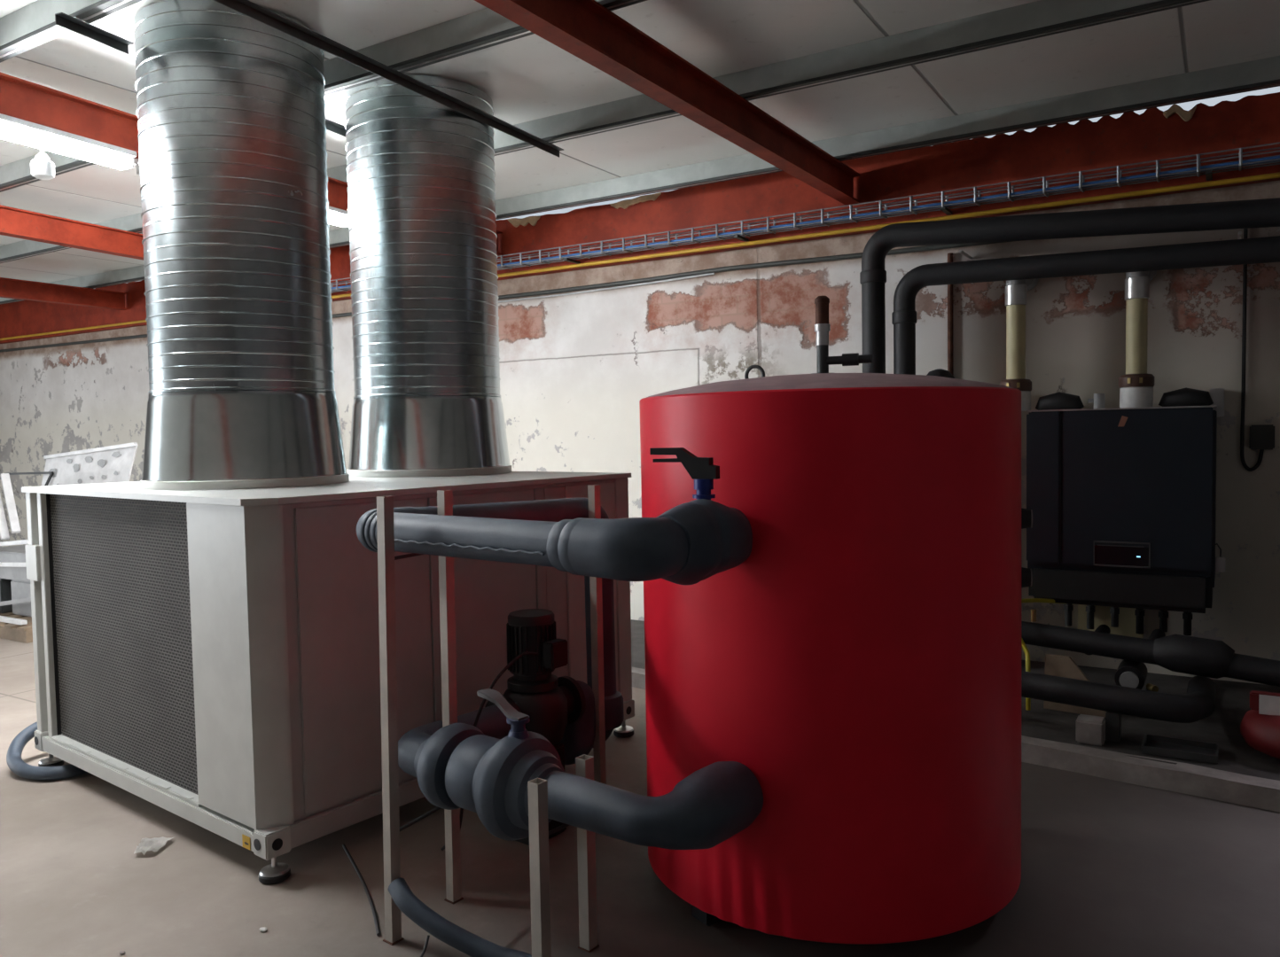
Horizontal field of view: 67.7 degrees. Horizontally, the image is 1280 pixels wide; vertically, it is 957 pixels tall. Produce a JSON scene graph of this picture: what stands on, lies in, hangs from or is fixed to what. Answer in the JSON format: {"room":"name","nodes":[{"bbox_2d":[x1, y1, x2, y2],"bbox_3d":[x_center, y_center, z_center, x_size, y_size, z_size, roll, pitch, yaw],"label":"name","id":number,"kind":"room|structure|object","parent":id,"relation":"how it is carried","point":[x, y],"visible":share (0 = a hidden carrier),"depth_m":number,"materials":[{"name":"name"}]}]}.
{"room":"mechanical room","nodes":[
{"label":"mechanical room","id":0,"kind":"room"},
{"bbox_2d":[0,180,1279,685],"bbox_3d":[-1.760,-0.344,8.879,18.700,3.100,0.300,1,3,32],"label":"wall","id":1,"kind":"structure","parent":0,"point":[576,370],"depth_m":6.82,"materials":[{"name":"paint"}]},
{"bbox_2d":[30,159,54,179],"bbox_3d":[-2.896,-1.496,4.630,0.100,0.080,0.100,1,3,32],"label":"shade","id":2,"kind":"object","parent":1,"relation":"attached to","point":[42,169],"depth_m":4.60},
{"bbox_2d":[0,277,127,310],"bbox_3d":[-7.328,-1.920,8.747,0.110,0.193,5.413,1,3,30],"label":"roof beam","id":3,"kind":"structure","parent":1,"relation":"attached to","point":[10,288],"depth_m":10.45,"materials":[{"name":"red metal"}]},
{"bbox_2d":[0,204,143,260],"bbox_3d":[-4.601,-1.889,7.072,0.110,0.193,5.453,0,3,24],"label":"roof beam","id":4,"kind":"structure","parent":1,"relation":"attached to","point":[14,222],"depth_m":7.41,"materials":[{"name":"red metal"}]},
{"bbox_2d":[0,71,503,256],"bbox_3d":[-3.351,-1.754,3.784,0.110,0.193,9.757,0,3,26],"label":"roof beam","id":5,"kind":"structure","parent":1,"relation":"attached to","point":[19,98],"depth_m":4.80,"materials":[{"name":"red metal"}]},
{"bbox_2d":[0,113,136,171],"bbox_3d":[-3.103,-1.641,4.297,0.145,0.086,1.738,0,3,26],"label":"lamp","id":6,"kind":"object","parent":5,"relation":"attached to","point":[11,128],"visible":1,"depth_m":4.73,"materials":[{"name":"white plastic"}]},
{"bbox_2d":[30,144,54,179],"bbox_3d":[-2.896,-1.536,4.629,0.100,0.159,0.100,1,3,32],"label":"fitting","id":7,"kind":"object","parent":6,"relation":"hanging from","point":[42,167],"visible":1,"depth_m":4.60,"materials":[{"name":"grey plastic"}]},
{"bbox_2d":[133,158,140,175],"bbox_3d":[-2.646,-1.684,5.029,0.270,0.086,0.207,0,3,26],"label":"lamp","id":8,"kind":"object","parent":5,"relation":"attached to","point":[136,160],"depth_m":5.17,"materials":[{"name":"white plastic"}]},
{"bbox_2d":[327,205,349,227],"bbox_3d":[-1.986,-1.755,6.256,0.363,0.086,0.515,0,3,26],"label":"lamp","id":9,"kind":"object","parent":5,"relation":"attached to","point":[338,217],"depth_m":6.41,"materials":[{"name":"white plastic"}]},
{"bbox_2d":[328,212,349,226],"bbox_3d":[-2.344,-1.715,5.854,0.095,0.058,1.528,0,3,26],"label":"diffuser","id":10,"kind":"object","parent":9,"relation":"attached to","point":[339,219],"depth_m":6.44,"materials":[{"name":"white"}]},
{"bbox_2d":[0,240,1021,352],"bbox_3d":[-1.875,-1.594,8.669,18.660,0.134,0.034,1,3,32],"label":"conduit","id":11,"kind":"object","parent":1,"relation":"attached to","point":[939,246],"visible":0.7,"depth_m":7.29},
{"bbox_2d":[507,215,540,226],"bbox_3d":[-0.977,-2.156,8.020,0.340,0.090,0.017,1,3,32],"label":"foam","id":12,"kind":"object","parent":1,"relation":"attached to","point":[532,220],"visible":1,"depth_m":8.01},
{"bbox_2d":[498,273,714,303],"bbox_3d":[-0.808,-1.542,8.018,3.200,0.045,0.019,1,3,32],"label":"conduit","id":13,"kind":"object","parent":1,"relation":"attached to","point":[709,274],"visible":0.71,"depth_m":7.67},
{"bbox_2d":[609,192,661,209],"bbox_3d":[-0.040,-2.159,7.443,0.460,0.079,0.017,1,3,32],"label":"foam","id":14,"kind":"object","parent":1,"relation":"attached to","point":[624,204],"visible":1,"depth_m":7.44,"materials":[{"name":"beige plastic"}]},
{"bbox_2d":[0,92,1279,343],"bbox_3d":[-1.854,-1.997,8.696,18.700,0.539,0.203,1,3,32],"label":"roof beam","id":15,"kind":"structure","parent":1,"relation":"attached to","point":[1132,137],"depth_m":6.38,"materials":[{"name":"red metal"}]},
{"bbox_2d":[0,172,1279,340],"bbox_3d":[-1.925,-1.744,8.585,18.660,0.067,0.028,1,3,32],"label":"gas pipe","id":16,"kind":"object","parent":1,"relation":"attached to","point":[1274,175],"visible":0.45,"depth_m":6.44,"materials":[{"name":"metal"}]},
{"bbox_2d":[474,0,859,204],"bbox_3d":[-1.301,-1.712,2.126,0.105,0.193,10.390,1,3,32],"label":"roof beam","id":17,"kind":"structure","parent":1,"relation":"attached to","point":[586,29],"depth_m":4.41,"materials":[{"name":"red metal"}]},
{"bbox_2d":[330,141,1279,293],"bbox_3d":[1.143,-1.778,6.633,11.370,0.114,0.195,1,3,32],"label":"cable tray","id":18,"kind":"object","parent":1,"relation":"attached to","point":[1208,173],"visible":0.67,"depth_m":6.20,"materials":[{"name":"metal"}]},
{"bbox_2d":[330,159,1279,290],"bbox_3d":[1.133,-1.761,6.618,11.370,0.021,0.020,1,3,32],"label":"cable","id":19,"kind":"object","parent":18,"relation":"in","point":[1279,160],"visible":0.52,"depth_m":6.15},
{"bbox_2d":[331,155,1279,288],"bbox_3d":[1.107,-1.758,6.576,11.370,0.020,0.020,1,3,32],"label":"cable","id":20,"kind":"object","parent":18,"relation":"in","point":[1273,157],"visible":0.7,"depth_m":6.11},
{"bbox_2d":[947,252,953,375],"bbox_3d":[2.062,-0.162,6.337,0.037,2.640,0.036,1,3,32],"label":"conduit","id":21,"kind":"object","parent":1,"relation":"attached to","point":[950,349],"visible":0.34,"depth_m":6.28,"materials":[{"name":"metal"}]},
{"bbox_2d":[631,619,1279,780],"bbox_3d":[1.834,1.257,5.377,7.920,0.066,2.055,1,3,32],"label":"trim","id":22,"kind":"structure","parent":1,"relation":"attached to","point":[1221,728],"depth_m":4.81,"materials":[{"name":"concrete"}]},
{"bbox_2d":[926,368,954,378],"bbox_3d":[1.896,0.247,6.043,0.230,1.873,0.230,1,3,32],"label":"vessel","id":23,"kind":"object","parent":22,"relation":"on","point":[939,372],"visible":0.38,"depth_m":5.94,"materials":[{"name":"black metal"}]},
{"bbox_2d":[1021,598,1060,710],"bbox_3d":[2.210,0.939,5.373,0.184,0.528,0.770,1,3,38],"label":"gas hose","id":24,"kind":"object","parent":22,"relation":"on","point":[1029,600],"visible":0.42,"depth_m":5.13,"materials":[{"name":"rubber"}]},
{"bbox_2d":[1043,653,1106,718],"bbox_3d":[2.320,1.089,5.010,0.381,0.280,0.082,1,3,38],"label":"board","id":25,"kind":"object","parent":22,"relation":"on","point":[1060,666],"visible":0.57,"depth_m":5.05,"materials":[{"name":"brown wood"}]},
{"bbox_2d":[1075,714,1105,746],"bbox_3d":[2.151,1.200,4.555,0.120,0.112,0.120,1,3,32],"label":"block","id":26,"kind":"object","parent":22,"relation":"on","point":[1089,729],"visible":1,"depth_m":4.51,"materials":[{"name":"concrete"}]},
{"bbox_2d":[1021,671,1216,742],"bbox_3d":[2.002,1.087,5.134,1.870,0.284,0.886,1,3,32],"label":"insulated pipe","id":27,"kind":"object","parent":22,"relation":"on","point":[1198,703],"visible":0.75,"depth_m":4.53,"materials":[{"name":"rubber"}]},
{"bbox_2d":[1114,659,1158,692],"bbox_3d":[2.622,1.087,5.029,0.204,0.270,0.251,1,3,32],"label":"pump","id":28,"kind":"object","parent":22,"relation":"on","point":[1129,674],"visible":0.72,"depth_m":4.95,"materials":[{"name":"metal"}]},
{"bbox_2d":[1021,621,1279,686],"bbox_3d":[2.925,0.910,5.009,3.529,0.259,0.662,1,4,39],"label":"insulated pipe","id":29,"kind":"object","parent":22,"relation":"on","point":[1179,653],"visible":0.78,"depth_m":4.83,"materials":[{"name":"black rubber"}]},
{"bbox_2d":[1030,608,1036,622],"bbox_3d":[2.171,0.756,5.269,0.027,0.065,0.028,1,3,32],"label":"gas valve","id":30,"kind":"object","parent":29,"relation":"attached to","point":[1033,611],"visible":1,"depth_m":5.26,"materials":[{"name":"gold metal"}]},
{"bbox_2d":[1141,733,1217,764],"bbox_3d":[2.477,1.240,4.380,0.300,0.037,0.200,1,3,32],"label":"drip tray","id":31,"kind":"object","parent":22,"relation":"on","point":[1152,745],"visible":1,"depth_m":4.38,"materials":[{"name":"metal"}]},
{"bbox_2d":[1240,690,1279,759],"bbox_3d":[2.983,1.096,4.284,0.490,0.309,0.490,1,3,32],"label":"vessel","id":32,"kind":"object","parent":22,"relation":"on","point":[1260,727],"visible":1,"depth_m":4.27,"materials":[{"name":"red metal"}]},
{"bbox_2d":[859,197,1279,374],"bbox_3d":[3.748,-0.209,5.033,5.193,2.798,0.473,1,3,32],"label":"insulated pipe","id":33,"kind":"object","parent":1,"relation":"attached to","point":[1264,213],"visible":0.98,"depth_m":5.61,"materials":[{"name":"rubber"}]},
{"bbox_2d":[891,235,1279,374],"bbox_3d":[3.846,-0.075,5.008,4.998,2.528,0.427,1,3,32],"label":"insulated pipe","id":34,"kind":"object","parent":1,"relation":"attached to","point":[1267,249],"visible":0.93,"depth_m":5.58,"materials":[{"name":"rubber"}]},
{"bbox_2d":[1077,604,1143,638],"bbox_3d":[2.895,0.866,5.875,0.360,0.200,0.058,1,3,32],"label":"cover plate","id":35,"kind":"object","parent":1,"relation":"attached to","point":[1102,615],"visible":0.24,"depth_m":5.85,"materials":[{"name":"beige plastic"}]},
{"bbox_2d":[1026,387,1225,635],"bbox_3d":[2.825,0.191,5.555,0.996,1.414,0.602,1,3,32],"label":"boiler","id":36,"kind":"object","parent":1,"relation":"attached to","point":[1122,501],"visible":0.98,"depth_m":5.32,"materials":[{"name":"black metal"}]},
{"bbox_2d":[999,278,1038,411],"bbox_3d":[2.347,-0.882,5.912,0.184,0.930,0.393,1,3,32],"label":"flue pipe","id":37,"kind":"object","parent":36,"relation":"attached to","point":[1016,291],"visible":0.62,"depth_m":5.78,"materials":[{"name":"white plastic"}]},
{"bbox_2d":[1087,393,1105,408],"bbox_3d":[2.683,-0.453,5.611,0.090,0.091,0.060,1,3,32],"label":"air vent","id":38,"kind":"object","parent":36,"relation":"attached to","point":[1099,399],"depth_m":5.58,"materials":[{"name":"grey plastic"}]},
{"bbox_2d":[1118,270,1156,407],"bbox_3d":[2.906,-0.866,5.569,0.184,0.910,0.393,1,3,32],"label":"flue pipe","id":39,"kind":"object","parent":36,"relation":"attached to","point":[1136,389],"visible":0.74,"depth_m":5.44,"materials":[{"name":"white plastic"}]},
{"bbox_2d":[1162,104,1196,121],"bbox_3d":[3.113,-2.108,5.507,0.170,0.106,0.017,1,3,32],"label":"foam","id":40,"kind":"object","parent":1,"relation":"attached to","point":[1186,116],"visible":0.98,"depth_m":5.50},
{"bbox_2d":[1240,228,1264,471],"bbox_3d":[3.484,-0.753,5.423,0.117,1.425,0.022,1,3,38],"label":"cable","id":41,"kind":"object","parent":1,"relation":"attached to","point":[1245,230],"visible":0.91,"depth_m":5.45,"materials":[{"name":"black rubber"}]},
{"bbox_2d":[1248,424,1274,449],"bbox_3d":[3.531,-0.235,5.419,0.120,0.140,0.058,1,3,32],"label":"junction box","id":42,"kind":"object","parent":1,"relation":"attached to","point":[1261,436],"visible":1,"depth_m":5.39,"materials":[{"name":"black plastic"}]},
{"bbox_2d":[0,638,1279,956],"bbox_3d":[-4.477,1.529,4.489,18.700,0.120,10.800,1,3,32],"label":"floor","id":43,"kind":"structure","parent":0,"point":[1110,868],"depth_m":3.39,"materials":[{"name":"concrete"}]},
{"bbox_2d":[0,611,32,643],"bbox_3d":[-5.279,1.214,8.432,1.400,0.158,0.960,1,3,32],"label":"wooden pallet","id":44,"kind":"object","parent":43,"relation":"on","point":[18,633],"depth_m":7.81,"materials":[{"name":"brown wood"}]},
{"bbox_2d":[0,578,12,613],"bbox_3d":[-5.693,1.018,8.616,0.500,0.300,0.360,1,3,32],"label":"box","id":45,"kind":"object","parent":44,"relation":"on","point":[5,589],"visible":0.29,"depth_m":8.36,"materials":[{"name":"metal"}]},
{"bbox_2d":[0,545,30,582],"bbox_3d":[-5.400,0.746,8.419,0.900,0.240,0.360,1,3,32],"label":"box","id":46,"kind":"object","parent":45,"relation":"on","point":[12,553],"visible":0.35,"depth_m":8.22,"materials":[{"name":"grey plastic"}]},
{"bbox_2d":[0,494,9,539],"bbox_3d":[-5.537,0.197,8.224,0.476,0.637,0.060,2,4,44],"label":"metal strip","id":47,"kind":"object","parent":46,"relation":"on","point":[4,534],"visible":1,"depth_m":8.12,"materials":[{"name":"white metal"}]},
{"bbox_2d":[0,473,20,533],"bbox_3d":[-5.373,0.208,8.147,0.060,0.498,0.398,-4,4,-43],"label":"metal strip","id":48,"kind":"object","parent":46,"relation":"on","point":[13,519],"visible":1,"depth_m":8.13,"materials":[{"name":"white metal"}]},
{"bbox_2d":[0,561,26,567],"bbox_3d":[-5.616,0.745,8.305,1.552,0.115,0.050,1,3,32],"label":"metal strip","id":49,"kind":"object","parent":46,"relation":"on","point":[2,564],"visible":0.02,"depth_m":8.09,"materials":[{"name":"white metal"}]},
{"bbox_2d":[0,539,28,546],"bbox_3d":[-5.648,0.578,8.250,1.553,0.174,0.050,1,3,33],"label":"metal strip","id":50,"kind":"object","parent":46,"relation":"on","point":[23,542],"visible":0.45,"depth_m":7.93,"materials":[{"name":"white metal"}]},
{"bbox_2d":[0,597,31,606],"bbox_3d":[-5.508,1.078,8.153,1.304,0.227,0.050,1,3,32],"label":"metal strip","id":51,"kind":"object","parent":44,"relation":"on","point":[24,600],"visible":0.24,"depth_m":7.92,"materials":[{"name":"white metal"}]},
{"bbox_2d":[10,580,31,616],"bbox_3d":[-5.128,1.023,8.292,0.550,0.300,0.360,1,3,32],"label":"box","id":52,"kind":"object","parent":44,"relation":"on","point":[19,589],"visible":0.24,"depth_m":8.19,"materials":[{"name":"white cardboard"}]},
{"bbox_2d":[41,442,138,486],"bbox_3d":[-5.027,0.261,8.521,1.616,1.145,0.264,1,3,33],"label":"sheet","id":53,"kind":"object","parent":52,"relation":"on","point":[111,464],"visible":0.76,"depth_m":8.50,"materials":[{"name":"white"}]},
{"bbox_2d":[7,471,54,485],"bbox_3d":[-5.825,0.009,9.081,0.869,0.152,0.048,1,3,32],"label":"strap","id":54,"kind":"object","parent":53,"relation":"on","point":[50,473],"visible":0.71,"depth_m":8.95,"materials":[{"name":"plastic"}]},
{"bbox_2d":[6,721,87,780],"bbox_3d":[-2.863,1.329,4.777,0.530,0.190,0.521,1,3,32],"label":"hose","id":55,"kind":"object","parent":43,"relation":"on","point":[14,761],"visible":0.48,"depth_m":4.55,"materials":[{"name":"black plastic"}]},
{"bbox_2d":[133,836,173,855],"bbox_3d":[-1.918,1.438,3.751,0.125,0.022,0.152,-1,3,-8],"label":"crumpled paper","id":56,"kind":"object","parent":43,"relation":"on","point":[153,845],"visible":1,"depth_m":3.75,"materials":[{"name":"white paper"}]},
{"bbox_2d":[259,927,266,932],"bbox_3d":[-1.227,1.470,3.111,0.029,0.011,0.022,1,3,32],"label":"debris","id":57,"kind":"object","parent":43,"relation":"on","point":[262,929],"visible":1,"depth_m":3.11,"materials":[{"name":"paper"}]},
{"bbox_2d":[21,471,634,884],"bbox_3d":[-1.516,0.700,4.864,2.130,1.389,2.129,1,4,38],"label":"heat pump unit","id":58,"kind":"object","parent":43,"relation":"on","point":[210,657],"visible":0.71,"depth_m":3.88,"materials":[{"name":"white metal"}]},
{"bbox_2d":[132,0,349,490],"bbox_3d":[-1.871,-1.008,4.469,0.910,2.070,0.910,1,3,32],"label":"ventilation duct","id":59,"kind":"object","parent":58,"relation":"on","point":[231,137],"visible":1,"depth_m":4.12,"materials":[{"name":"metal"}]},
{"bbox_2d":[343,74,511,477],"bbox_3d":[-1.203,-1.063,5.355,0.910,2.070,0.910,1,3,32],"label":"ventilation duct","id":60,"kind":"object","parent":58,"relation":"on","point":[421,174],"visible":1,"depth_m":5.00,"materials":[{"name":"metal"}]},
{"bbox_2d":[342,843,381,936],"bbox_3d":[-0.991,1.449,3.402,0.029,0.013,0.748,-2,3,-25],"label":"cable","id":61,"kind":"object","parent":43,"relation":"on","point":[378,931],"visible":1,"depth_m":3.34,"materials":[{"name":"black rubber"}]},
{"bbox_2d":[376,490,463,945],"bbox_3d":[-0.717,0.755,3.128,0.075,1.417,0.348,0,3,29],"label":"stand","id":62,"kind":"object","parent":43,"relation":"on","point":[385,504],"visible":0.78,"depth_m":3.01,"materials":[{"name":"metal"}]},
{"bbox_2d":[420,935,429,956],"bbox_3d":[-0.654,1.431,2.882,0.021,0.084,0.058,1,3,32],"label":"cable","id":63,"kind":"object","parent":43,"relation":"on","point":[428,936],"visible":1,"depth_m":2.89,"materials":[{"name":"black plastic"}]},
{"bbox_2d":[387,877,531,956],"bbox_3d":[-0.492,1.387,2.352,0.567,0.210,1.374,-1,3,-1],"label":"hose","id":64,"kind":"object","parent":43,"relation":"on","point":[468,943],"visible":1,"depth_m":2.89,"materials":[{"name":"black plastic"}]},
{"bbox_2d":[440,608,585,850],"bbox_3d":[-0.469,0.982,3.732,0.596,0.898,0.308,-4,4,-43],"label":"pump","id":65,"kind":"object","parent":43,"relation":"on","point":[551,703],"visible":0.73,"depth_m":3.71,"materials":[{"name":"metal"}]},
{"bbox_2d":[559,680,595,765],"bbox_3d":[-0.409,1.035,4.144,0.538,0.390,0.142,1,3,38],"label":"insulated pipe","id":66,"kind":"object","parent":65,"relation":"attached to","point":[578,739],"visible":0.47,"depth_m":3.97,"materials":[{"name":"black plastic"}]},
{"bbox_2d":[527,754,599,956],"bbox_3d":[-0.228,1.167,2.864,0.050,0.601,0.282,1,3,33],"label":"stand","id":67,"kind":"object","parent":43,"relation":"on","point":[537,788],"visible":0.83,"depth_m":2.77,"materials":[{"name":"metal"}]},
{"bbox_2d":[587,484,606,784],"bbox_3d":[-0.178,0.719,4.000,0.046,1.384,0.046,1,4,38],"label":"stand","id":68,"kind":"object","parent":43,"relation":"on","point":[593,490],"visible":0.57,"depth_m":3.99,"materials":[{"name":"metal"}]},
{"bbox_2d":[639,296,1032,944],"bbox_3d":[0.669,0.387,3.400,1.324,2.074,1.306,1,3,32],"label":"tank","id":69,"kind":"object","parent":43,"relation":"on","point":[862,660],"visible":0.88,"depth_m":2.82,"materials":[{"name":"red metal"}]},
{"bbox_2d":[356,447,752,748],"bbox_3d":[-0.196,0.569,3.431,1.606,1.368,1.478,1,3,32],"label":"insulated pipe","id":70,"kind":"object","parent":69,"relation":"attached to","point":[691,542],"visible":0.85,"depth_m":2.69,"materials":[{"name":"black plastic"}]},
{"bbox_2d":[398,688,763,850],"bbox_3d":[-0.290,0.899,3.060,1.303,0.441,0.560,1,4,42],"label":"insulated pipe","id":71,"kind":"object","parent":69,"relation":"attached to","point":[485,769],"visible":0.94,"depth_m":2.85,"materials":[{"name":"black plastic"}]},
{"bbox_2d":[814,296,829,324],"bbox_3d":[0.652,-0.602,3.413,0.054,0.100,0.054,1,3,32],"label":"air vent","id":72,"kind":"object","parent":69,"relation":"attached to","point":[822,302],"depth_m":3.39,"materials":[{"name":"metal"}]},
{"bbox_2d":[632,667,1279,812],"bbox_3d":[1.520,1.296,4.868,7.991,0.088,0.160,1,4,38],"label":"plinth","id":73,"kind":"structure","parent":43,"relation":"on","point":[1258,792],"depth_m":4.22,"materials":[{"name":"concrete"}]},
{"bbox_2d":[0,0,1279,282],"bbox_3d":[-4.637,-2.033,4.165,18.700,0.090,10.440,1,3,32],"label":"ceiling","id":74,"kind":"structure","parent":0,"point":[528,78],"depth_m":4.93,"materials":[{"name":"white metal"}]},
{"bbox_2d":[0,0,141,62],"bbox_3d":[-4.104,-1.970,5.034,18.600,0.136,0.068,1,3,32],"label":"roof purlin","id":75,"kind":"structure","parent":74,"relation":"attached to","point":[33,25],"depth_m":4.03,"materials":[{"name":"metal"}]},
{"bbox_2d":[54,12,133,54],"bbox_3d":[-2.272,-1.857,3.988,0.038,0.042,0.335,0,3,22],"label":"bar","id":76,"kind":"object","parent":75,"relation":"attached to","point":[62,19],"visible":1,"depth_m":3.98,"materials":[{"name":"metal"}]},
{"bbox_2d":[213,0,563,157],"bbox_3d":[-1.124,-1.907,4.582,0.038,0.042,2.776,0,3,28],"label":"bar","id":77,"kind":"object","parent":75,"relation":"attached to","point":[250,9],"visible":1,"depth_m":4.42,"materials":[{"name":"metal"}]},
{"bbox_2d":[0,0,647,192],"bbox_3d":[-3.521,-2.026,5.982,18.600,0.136,0.068,1,3,32],"label":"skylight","id":78,"kind":"structure","parent":74,"relation":"attached to","point":[484,28],"depth_m":4.42,"materials":[{"name":"metal"}]},
{"bbox_2d":[325,118,345,137],"bbox_3d":[-1.717,-1.923,5.152,0.038,0.042,0.564,0,3,24],"label":"bar","id":79,"kind":"object","parent":78,"relation":"attached to","point":[331,126],"visible":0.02,"depth_m":5.26,"materials":[{"name":"metal"}]},
{"bbox_2d":[0,0,1209,263],"bbox_3d":[-2.843,-2.092,7.084,18.600,0.136,0.068,1,3,32],"label":"roof purlin","id":80,"kind":"structure","parent":74,"relation":"attached to","point":[1041,18],"depth_m":4.66,"materials":[{"name":"metal"}]},
{"bbox_2d":[0,55,1279,304],"bbox_3d":[-2.129,-2.160,8.245,18.600,0.136,0.088,1,3,32],"label":"roof purlin","id":81,"kind":"structure","parent":74,"relation":"attached to","point":[1262,74],"depth_m":5.83,"materials":[{"name":"metal"}]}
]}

